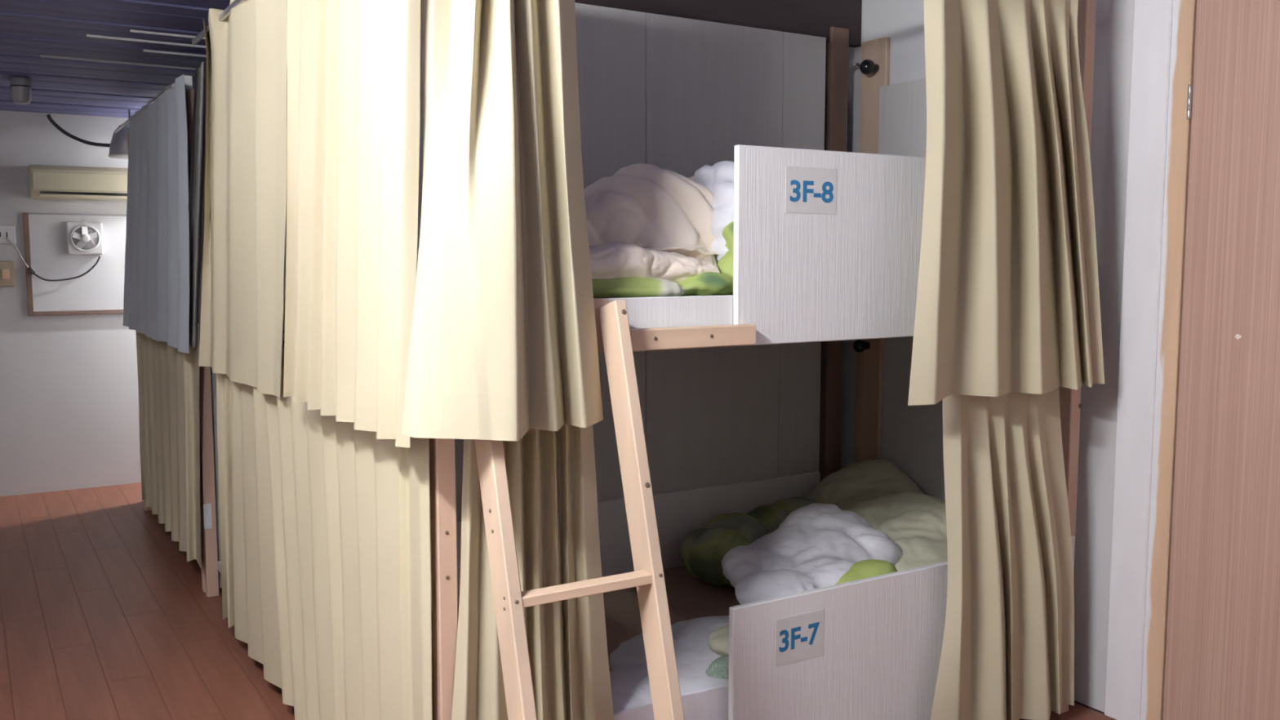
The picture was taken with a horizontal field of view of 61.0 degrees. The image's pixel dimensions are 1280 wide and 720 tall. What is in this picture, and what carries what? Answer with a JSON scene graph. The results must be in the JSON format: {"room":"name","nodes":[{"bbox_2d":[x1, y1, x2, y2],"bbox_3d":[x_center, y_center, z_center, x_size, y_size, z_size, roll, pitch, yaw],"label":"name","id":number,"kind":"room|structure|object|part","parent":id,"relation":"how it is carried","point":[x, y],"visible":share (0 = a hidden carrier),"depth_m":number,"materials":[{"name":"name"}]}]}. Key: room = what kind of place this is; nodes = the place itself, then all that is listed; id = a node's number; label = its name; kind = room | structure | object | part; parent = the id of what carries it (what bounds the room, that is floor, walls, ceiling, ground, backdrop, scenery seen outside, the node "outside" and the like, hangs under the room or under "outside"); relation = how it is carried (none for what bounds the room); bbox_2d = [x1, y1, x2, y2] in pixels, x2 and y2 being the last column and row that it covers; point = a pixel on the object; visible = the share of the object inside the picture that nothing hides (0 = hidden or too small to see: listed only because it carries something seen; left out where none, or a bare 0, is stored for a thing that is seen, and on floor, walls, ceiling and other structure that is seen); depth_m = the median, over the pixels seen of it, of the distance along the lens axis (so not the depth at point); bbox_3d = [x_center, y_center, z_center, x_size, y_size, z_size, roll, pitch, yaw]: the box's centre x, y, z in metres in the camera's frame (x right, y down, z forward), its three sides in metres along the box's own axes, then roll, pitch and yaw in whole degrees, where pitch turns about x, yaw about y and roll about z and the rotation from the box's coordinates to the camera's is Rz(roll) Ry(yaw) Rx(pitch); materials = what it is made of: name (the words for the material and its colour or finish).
{"room":"dormitory","nodes":[
{"label":"dormitory","id":0,"kind":"room"},
{"bbox_2d":[0,110,141,497],"bbox_3d":[-3.095,-0.647,7.285,3.780,2.900,0.100,-3,6,-32],"label":"wall","id":1,"kind":"structure","parent":0,"point":[69,392],"depth_m":6.90,"materials":[{"name":"white paint"}]},
{"bbox_2d":[0,261,14,287],"bbox_3d":[-3.914,-0.530,6.703,0.092,0.157,0.036,-3,6,-32],"label":"wall switch","id":2,"kind":"object","parent":1,"relation":"attached to","point":[6,268],"visible":1,"depth_m":6.70,"materials":[{"name":"beige plastic"}]},
{"bbox_2d":[0,225,16,244],"bbox_3d":[-3.913,-0.770,6.680,0.129,0.113,0.036,-3,6,-32],"label":"wall socket","id":3,"kind":"object","parent":1,"relation":"attached to","point":[9,231],"visible":1,"depth_m":6.68,"materials":[{"name":"white plastic"}]},
{"bbox_2d":[5,236,28,267],"bbox_3d":[-3.842,-0.664,6.707,0.114,0.190,0.013,-3,6,-28],"label":"cord","id":4,"kind":"object","parent":3,"relation":"attached to","point":[6,237],"visible":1,"depth_m":6.71,"materials":[{"name":"grey plastic"}]},
{"bbox_2d":[22,212,126,315],"bbox_3d":[-3.414,-0.619,7.013,0.962,0.640,0.026,-3,6,-32],"label":"framed board","id":5,"kind":"object","parent":1,"relation":"attached to","point":[100,291],"visible":0.58,"depth_m":6.89,"materials":[{"name":"grey plastic"}]},
{"bbox_3d":[-3.810,-0.595,6.768,0.030,0.640,0.026,-3,6,-32],"label":"frame","id":6,"kind":"part","parent":5,"relation":"part of","materials":[{"name":"brown wood"}]},
{"bbox_2d":[27,221,103,281],"bbox_3d":[-3.611,-0.683,6.833,0.429,0.374,0.080,-3,6,-32],"label":"exhaust fan","id":7,"kind":"object","parent":5,"relation":"attached to","point":[82,237],"depth_m":6.86,"materials":[{"name":"white plastic"}]},
{"bbox_3d":[-3.624,-0.577,6.848,0.413,0.160,0.022,-3,6,-32],"label":"fan cord","id":8,"kind":"part","parent":7,"relation":"part of","materials":[{"name":"black plastic"}]},
{"bbox_3d":[-3.541,-0.782,6.839,0.062,0.053,0.019,-3,6,-32],"label":"blade","id":9,"kind":"part","parent":7,"relation":"part of","materials":[{"name":"white plastic"}]},
{"bbox_3d":[-3.527,-0.732,6.853,0.062,0.064,0.019,-3,6,-32],"label":"blade","id":10,"kind":"part","parent":7,"relation":"part of","materials":[{"name":"white plastic"}]},
{"bbox_3d":[-3.503,-0.816,6.860,0.003,0.053,0.043,4,7,34],"label":"blade","id":11,"kind":"part","parent":7,"relation":"part of","materials":[{"name":"white plastic"}]},
{"bbox_3d":[-3.481,-0.734,6.881,0.061,0.064,0.017,0,5,-3],"label":"blade","id":12,"kind":"part","parent":7,"relation":"part of","materials":[{"name":"white plastic"}]},
{"bbox_3d":[-3.466,-0.785,6.886,0.061,0.052,0.019,-3,6,-32],"label":"blade","id":13,"kind":"part","parent":7,"relation":"part of","materials":[{"name":"white plastic"}]},
{"bbox_3d":[-3.414,-0.932,6.986,0.906,0.010,0.022,-3,6,-32],"label":"frame","id":14,"kind":"part","parent":5,"relation":"part of","materials":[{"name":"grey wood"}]},
{"bbox_3d":[-3.413,-0.313,7.043,0.906,0.026,0.026,-3,6,-32],"label":"frame","id":15,"kind":"part","parent":5,"relation":"part of","materials":[{"name":"brown wood"}]},
{"bbox_2d":[27,164,128,200],"bbox_3d":[-3.405,-1.114,6.876,0.800,0.201,0.188,-3,6,-32],"label":"air conditioner","id":16,"kind":"object","parent":1,"relation":"attached to","point":[45,181],"visible":0.62,"depth_m":6.73,"materials":[{"name":"beige plastic"}]},
{"bbox_3d":[-3.358,-1.111,6.799,0.776,0.109,0.008,-3,6,-32],"label":"panel","id":17,"kind":"part","parent":16,"relation":"part of","materials":[{"name":"beige plastic"}]},
{"bbox_2d":[0,0,230,118],"bbox_3d":[-0.730,-1.484,3.392,3.780,0.542,8.956,-3,6,-32],"label":"ceiling","id":18,"kind":"structure","parent":0,"point":[102,58],"depth_m":5.19,"materials":[{"name":"purple plastic"}]},
{"bbox_2d":[9,76,31,104],"bbox_3d":[-3.270,-1.421,5.740,0.100,0.130,0.100,-3,6,-32],"label":"ceiling fitting","id":19,"kind":"object","parent":18,"relation":"attached to","point":[20,87],"visible":1,"depth_m":5.71,"materials":[{"name":"grey plastic"}]},
{"bbox_2d":[46,114,110,146],"bbox_3d":[-3.459,-1.424,6.768,0.434,0.205,0.070,0,5,-2],"label":"cable","id":20,"kind":"object","parent":18,"relation":"hanging from","point":[53,122],"visible":0.91,"depth_m":6.77,"materials":[{"name":"grey plastic"}]},
{"bbox_2d":[108,110,130,159],"bbox_3d":[-3.146,-1.396,6.708,0.260,0.290,0.260,-3,6,-32],"label":"lamp","id":21,"kind":"object","parent":18,"relation":"hanging from","point":[118,148],"visible":0.37,"depth_m":6.61,"materials":[{"name":"grey plastic"}]},
{"bbox_3d":[-3.146,-1.357,6.711,0.250,0.195,0.250,-3,6,-32],"label":"lamp shade","id":22,"kind":"part","parent":21,"relation":"part of","materials":[{"name":"grey plastic"}]},
{"bbox_2d":[0,482,1115,719],"bbox_3d":[-0.662,1.210,3.730,3.980,0.120,9.020,-3,6,-32],"label":"floor","id":23,"kind":"structure","parent":0,"point":[104,615],"depth_m":4.43,"materials":[{"name":"brown wood"}]},
{"bbox_2d":[114,75,287,592],"bbox_3d":[-1.592,-0.227,6.203,2.250,2.270,2.170,-3,6,-32],"label":"bunk bed","id":24,"kind":"object","parent":23,"relation":"on","point":[188,79],"visible":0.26,"depth_m":4.82,"materials":[{"name":"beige wood"}]},
{"bbox_3d":[-2.914,-0.205,6.343,0.050,2.200,0.045,-3,6,-32],"label":"post","id":25,"kind":"part","parent":24,"relation":"part of","materials":[{"name":"pink wood"}]},
{"bbox_3d":[-2.529,-1.251,5.492,0.014,0.015,2.030,-3,6,-32],"label":"curtain rail","id":26,"kind":"part","parent":24,"relation":"part of","materials":[{"name":"silver metal"}]},
{"bbox_2d":[122,74,189,353],"bbox_3d":[-2.393,-0.672,5.300,0.050,1.142,2.079,-3,6,-32],"label":"curtain","id":27,"kind":"object","parent":24,"relation":"hanging from","point":[156,304],"visible":0.99,"depth_m":5.01,"materials":[{"name":"grey fabric"}]},
{"bbox_2d":[136,323,201,569],"bbox_3d":[-2.319,0.320,5.330,0.046,1.093,1.815,-3,6,-32],"label":"curtain","id":28,"kind":"object","parent":24,"relation":"hanging from","point":[169,378],"visible":0.9,"depth_m":5.18,"materials":[{"name":"beige fabric"}]},
{"bbox_3d":[-1.941,-0.056,4.788,0.050,2.200,0.045,-3,6,-32],"label":"post","id":29,"kind":"part","parent":24,"relation":"part of","materials":[{"name":"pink wood"}]},
{"bbox_2d":[186,0,285,597],"bbox_3d":[-0.577,-0.096,4.570,2.260,2.320,1.680,-3,6,-32],"label":"bunk bed","id":30,"kind":"object","parent":23,"relation":"on","point":[212,566],"visible":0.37,"depth_m":4.74,"materials":[{"name":"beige wood"}]},
{"bbox_2d":[188,62,206,347],"bbox_3d":[-1.809,-0.600,4.418,0.045,1.118,0.709,-3,6,-32],"label":"curtain","id":31,"kind":"object","parent":30,"relation":"hanging from","point":[197,180],"visible":0.62,"depth_m":4.37,"materials":[{"name":"grey fabric"}]},
{"bbox_3d":[-1.897,-0.050,4.716,0.050,2.200,0.045,-3,6,-32],"label":"post","id":32,"kind":"part","parent":30,"relation":"part of","materials":[{"name":"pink wood"}]},
{"bbox_3d":[-1.893,0.685,4.760,0.033,0.110,0.003,-3,6,-32],"label":"bracket plate","id":33,"kind":"part","parent":30,"relation":"part of","materials":[{"name":"white plastic"}]},
{"bbox_3d":[-1.393,-1.163,3.650,0.015,0.020,1.160,-3,6,-32],"label":"curtain rail","id":34,"kind":"part","parent":30,"relation":"part of","materials":[{"name":"silver metal"}]},
{"bbox_2d":[198,0,287,398],"bbox_3d":[-1.357,-0.549,3.645,0.070,1.273,1.432,-3,6,-32],"label":"curtain","id":35,"kind":"object","parent":30,"relation":"hanging from","point":[246,199],"visible":1,"depth_m":3.55,"materials":[{"name":"beige fabric"}]},
{"bbox_3d":[-1.470,-0.192,3.995,0.030,0.100,1.599,-3,6,-32],"label":"rail","id":36,"kind":"part","parent":30,"relation":"part of","materials":[{"name":"brown wood"}]},
{"bbox_2d":[474,299,684,719],"bbox_3d":[-0.111,0.583,2.286,0.372,1.399,0.449,-3,6,-32],"label":"ladder","id":37,"kind":"object","parent":23,"relation":"on","point":[648,576],"visible":0.98,"depth_m":2.33,"materials":[{"name":"brown wood"}]},
{"bbox_3d":[-0.238,0.704,2.183,0.030,1.177,0.389,-3,6,-32],"label":"rail","id":38,"kind":"part","parent":37,"relation":"part of","materials":[{"name":"brown wood"}]},
{"bbox_3d":[0.035,0.574,2.376,0.030,1.399,0.449,-3,6,-32],"label":"rail","id":39,"kind":"part","parent":37,"relation":"part of","materials":[{"name":"brown wood"}]},
{"bbox_2d":[417,0,1096,719],"bbox_3d":[0.189,-0.021,3.370,2.310,2.400,1.230,-3,6,-32],"label":"bunk bed","id":40,"kind":"object","parent":23,"relation":"on","point":[740,393],"visible":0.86,"depth_m":3.40,"materials":[{"name":"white wood"}]},
{"bbox_2d":[216,346,432,719],"bbox_3d":[-1.057,0.550,3.338,0.037,1.171,2.309,-3,6,-32],"label":"curtain","id":41,"kind":"object","parent":40,"relation":"hanging from","point":[325,522],"visible":0.8,"depth_m":3.09,"materials":[{"name":"beige fabric"}]},
{"bbox_2d":[283,0,420,448],"bbox_3d":[-0.708,-0.482,2.551,0.053,1.268,1.023,-3,6,-32],"label":"curtain","id":42,"kind":"object","parent":40,"relation":"hanging from","point":[353,66],"visible":0.98,"depth_m":2.47,"materials":[{"name":"beige fabric"}]},
{"bbox_3d":[-0.431,0.075,2.361,0.045,2.400,0.045,-3,6,-32],"label":"post","id":43,"kind":"part","parent":40,"relation":"part of","materials":[{"name":"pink wood"}]},
{"bbox_2d":[401,0,603,440],"bbox_3d":[-0.253,-0.469,2.243,0.184,1.255,0.499,5,8,44],"label":"curtain","id":44,"kind":"object","parent":40,"relation":"hanging from","point":[504,344],"visible":1,"depth_m":2.19,"materials":[{"name":"beige fabric"}]},
{"bbox_2d":[451,423,613,719],"bbox_3d":[-0.243,0.623,2.499,0.504,1.146,0.066,-4,7,-35],"label":"curtain","id":45,"kind":"object","parent":40,"relation":"hanging from","point":[551,475],"visible":0.67,"depth_m":2.50,"materials":[{"name":"beige fabric"}]},
{"bbox_2d":[431,565,740,719],"bbox_3d":[0.223,0.912,3.480,2.130,0.198,1.050,-3,6,-32],"label":"mattress","id":46,"kind":"object","parent":40,"relation":"on","point":[689,597],"visible":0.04,"depth_m":3.56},
{"bbox_2d":[608,615,728,719],"bbox_3d":[0.096,0.889,3.076,1.173,0.139,0.520,-3,6,-32],"label":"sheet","id":47,"kind":"object","parent":46,"relation":"on","point":[704,697],"visible":0.23,"depth_m":2.88,"materials":[{"name":"white fabric"}]},
{"bbox_2d":[705,653,728,680],"bbox_3d":[0.279,0.842,2.959,0.239,0.099,0.119,-3,6,-32],"label":"pillow","id":48,"kind":"object","parent":47,"relation":"on","point":[718,668],"visible":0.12,"depth_m":2.90,"materials":[{"name":"green fabric"}]},
{"bbox_2d":[708,624,728,655],"bbox_3d":[0.290,0.796,3.092,0.272,0.077,0.196,-3,6,-32],"label":"pillow","id":49,"kind":"object","parent":47,"relation":"on","point":[718,639],"visible":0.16,"depth_m":3.04,"materials":[{"name":"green fabric"}]},
{"bbox_2d":[679,496,817,586],"bbox_3d":[0.418,0.643,3.929,0.324,0.234,0.647,5,7,40],"label":"quilt","id":50,"kind":"object","parent":46,"relation":"on","point":[702,551],"visible":0.63,"depth_m":3.77,"materials":[{"name":"green fabric"}]},
{"bbox_2d":[721,503,902,604],"bbox_3d":[0.531,0.646,3.417,0.755,0.278,0.605,-3,6,-32],"label":"quilt","id":51,"kind":"object","parent":46,"relation":"on","point":[815,544],"visible":0.71,"depth_m":3.38,"materials":[{"name":"white fabric"}]},
{"bbox_2d":[835,559,897,584],"bbox_3d":[0.650,0.657,3.210,0.251,0.115,0.140,-3,6,-32],"label":"cushion","id":52,"kind":"object","parent":51,"relation":"on","point":[863,569],"visible":0.34,"depth_m":3.18,"materials":[{"name":"fabric"}]},
{"bbox_2d":[805,458,947,571],"bbox_3d":[0.888,0.597,3.876,0.663,0.353,0.932,-3,6,-32],"label":"quilt","id":53,"kind":"object","parent":46,"relation":"on","point":[877,491],"visible":0.44,"depth_m":3.83,"materials":[{"name":"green fabric"}]},
{"bbox_3d":[0.819,-0.318,3.067,1.370,0.498,0.020,-3,6,-32],"label":"guard panel","id":54,"kind":"part","parent":40,"relation":"part of","materials":[{"name":"white wood"}]},
{"bbox_3d":[0.784,-0.123,4.434,0.090,2.400,0.045,-3,6,-32],"label":"post","id":55,"kind":"part","parent":40,"relation":"part of","materials":[{"name":"wood"}]},
{"bbox_2d":[846,59,859,68],"bbox_3d":[0.846,-1.185,4.357,0.074,0.036,0.036,-3,6,-32],"label":"bulb","id":56,"kind":"object","parent":40,"relation":"attached to","point":[850,64],"visible":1,"depth_m":4.34,"materials":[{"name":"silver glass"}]},
{"bbox_3d":[0.834,-1.184,4.350,0.048,0.036,0.036,-3,6,-32],"label":"bulb glass","id":57,"kind":"part","parent":56,"relation":"part of","materials":[{"name":"white"}]},
{"bbox_3d":[0.866,-1.186,4.369,0.026,0.020,0.020,-3,6,-32],"label":"bulb","id":58,"kind":"part","parent":56,"relation":"part of","materials":[{"name":"glass"}]},
{"bbox_3d":[0.817,0.851,3.178,1.374,0.500,0.020,-3,6,-32],"label":"guard panel","id":59,"kind":"part","parent":40,"relation":"part of","materials":[{"name":"white wood"}]},
{"bbox_2d":[930,353,1074,719],"bbox_3d":[1.107,0.557,3.262,0.706,1.160,0.081,-3,6,-32],"label":"curtain","id":60,"kind":"object","parent":40,"relation":"hanging from","point":[1007,651],"visible":0.88,"depth_m":3.26,"materials":[{"name":"beige fabric"}]},
{"bbox_2d":[907,0,1104,405],"bbox_3d":[1.058,-0.531,3.088,0.850,1.272,0.117,-4,7,-33],"label":"curtain","id":61,"kind":"object","parent":40,"relation":"hanging from","point":[1008,264],"visible":1,"depth_m":3.06,"materials":[{"name":"beige fabric"}]},
{"bbox_3d":[1.387,-0.033,3.488,0.050,2.400,0.045,-3,6,-32],"label":"post","id":62,"kind":"part","parent":40,"relation":"part of","materials":[{"name":"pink wood"}]},
{"bbox_3d":[0.220,-0.189,3.379,2.130,0.068,1.060,-3,6,-32],"label":"mattress","id":63,"kind":"object","parent":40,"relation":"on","visible":0},
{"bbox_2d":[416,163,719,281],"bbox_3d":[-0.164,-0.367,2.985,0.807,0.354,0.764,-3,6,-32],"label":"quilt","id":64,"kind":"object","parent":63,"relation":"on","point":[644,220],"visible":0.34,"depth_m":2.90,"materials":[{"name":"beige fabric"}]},
{"bbox_2d":[591,221,733,297],"bbox_3d":[-0.027,-0.276,2.882,0.844,0.200,0.489,-3,6,-32],"label":"blanket","id":65,"kind":"object","parent":63,"relation":"on","point":[707,283],"visible":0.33,"depth_m":2.71,"materials":[{"name":"green fabric"}]},
{"bbox_2d":[693,160,733,262],"bbox_3d":[0.549,-0.463,3.527,0.627,0.425,1.452,4,7,38],"label":"quilt","id":66,"kind":"object","parent":63,"relation":"on","point":[718,178],"visible":0.09,"depth_m":2.91,"materials":[{"name":"white fabric"}]},
{"bbox_2d":[840,0,1196,716],"bbox_3d":[0.900,-0.385,4.543,0.150,2.900,9.000,-3,6,-32],"label":"wall","id":67,"kind":"structure","parent":0,"point":[886,108],"depth_m":3.66,"materials":[{"name":"white paint"}]},
{"bbox_2d":[574,0,862,47],"bbox_3d":[-0.085,-1.335,3.789,2.279,0.252,0.040,-3,6,-32],"label":"trim","id":68,"kind":"structure","parent":67,"relation":"attached to","point":[806,17],"depth_m":4.13,"materials":[{"name":"black wood"}]},
{"bbox_2d":[853,339,870,352],"bbox_3d":[0.894,-0.057,4.391,0.071,0.052,0.052,-3,6,-32],"label":"fitting","id":69,"kind":"object","parent":67,"relation":"attached to","point":[859,345],"visible":1,"depth_m":4.37,"materials":[{"name":"black plastic"}]},
{"bbox_2d":[864,342,870,349],"bbox_3d":[0.913,-0.058,4.404,0.024,0.032,0.031,-3,6,-32],"label":"socket","id":70,"kind":"object","parent":69,"relation":"attached to","point":[867,345],"depth_m":4.39,"materials":[{"name":"black plastic"}]},
{"bbox_2d":[859,59,879,75],"bbox_3d":[0.900,-1.150,4.269,0.078,0.060,0.060,-3,6,-32],"label":"fitting","id":71,"kind":"object","parent":67,"relation":"attached to","point":[867,67],"visible":1,"depth_m":4.25,"materials":[{"name":"black plastic"}]},
{"bbox_2d":[873,63,879,72],"bbox_3d":[0.923,-1.151,4.283,0.024,0.032,0.031,-3,6,-32],"label":"socket","id":72,"kind":"object","parent":71,"relation":"attached to","point":[876,67],"depth_m":4.27,"materials":[{"name":"black plastic"}]},
{"bbox_3d":[1.192,-0.626,3.936,0.030,0.827,0.904,-3,6,-32],"label":"panel","id":73,"kind":"part","parent":67,"relation":"part of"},
{"bbox_2d":[1104,0,1173,719],"bbox_3d":[1.563,-0.099,3.396,0.022,2.550,0.125,-3,6,-32],"label":"trim","id":74,"kind":"structure","parent":67,"relation":"attached to","point":[1153,19],"depth_m":3.39,"materials":[{"name":"white paint"}]},
{"bbox_2d":[1140,0,1196,719],"bbox_3d":[1.616,-0.091,3.317,0.016,2.550,0.067,-3,6,-32],"label":"trim","id":75,"kind":"structure","parent":67,"relation":"attached to","point":[1184,14],"depth_m":3.32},
{"bbox_2d":[1162,0,1279,719],"bbox_3d":[1.862,-0.043,2.936,0.044,2.514,0.852,-3,6,-32],"label":"door","id":76,"kind":"structure","parent":67,"relation":"in","point":[1223,648],"depth_m":3.16,"materials":[{"name":"laminate"}]}
]}

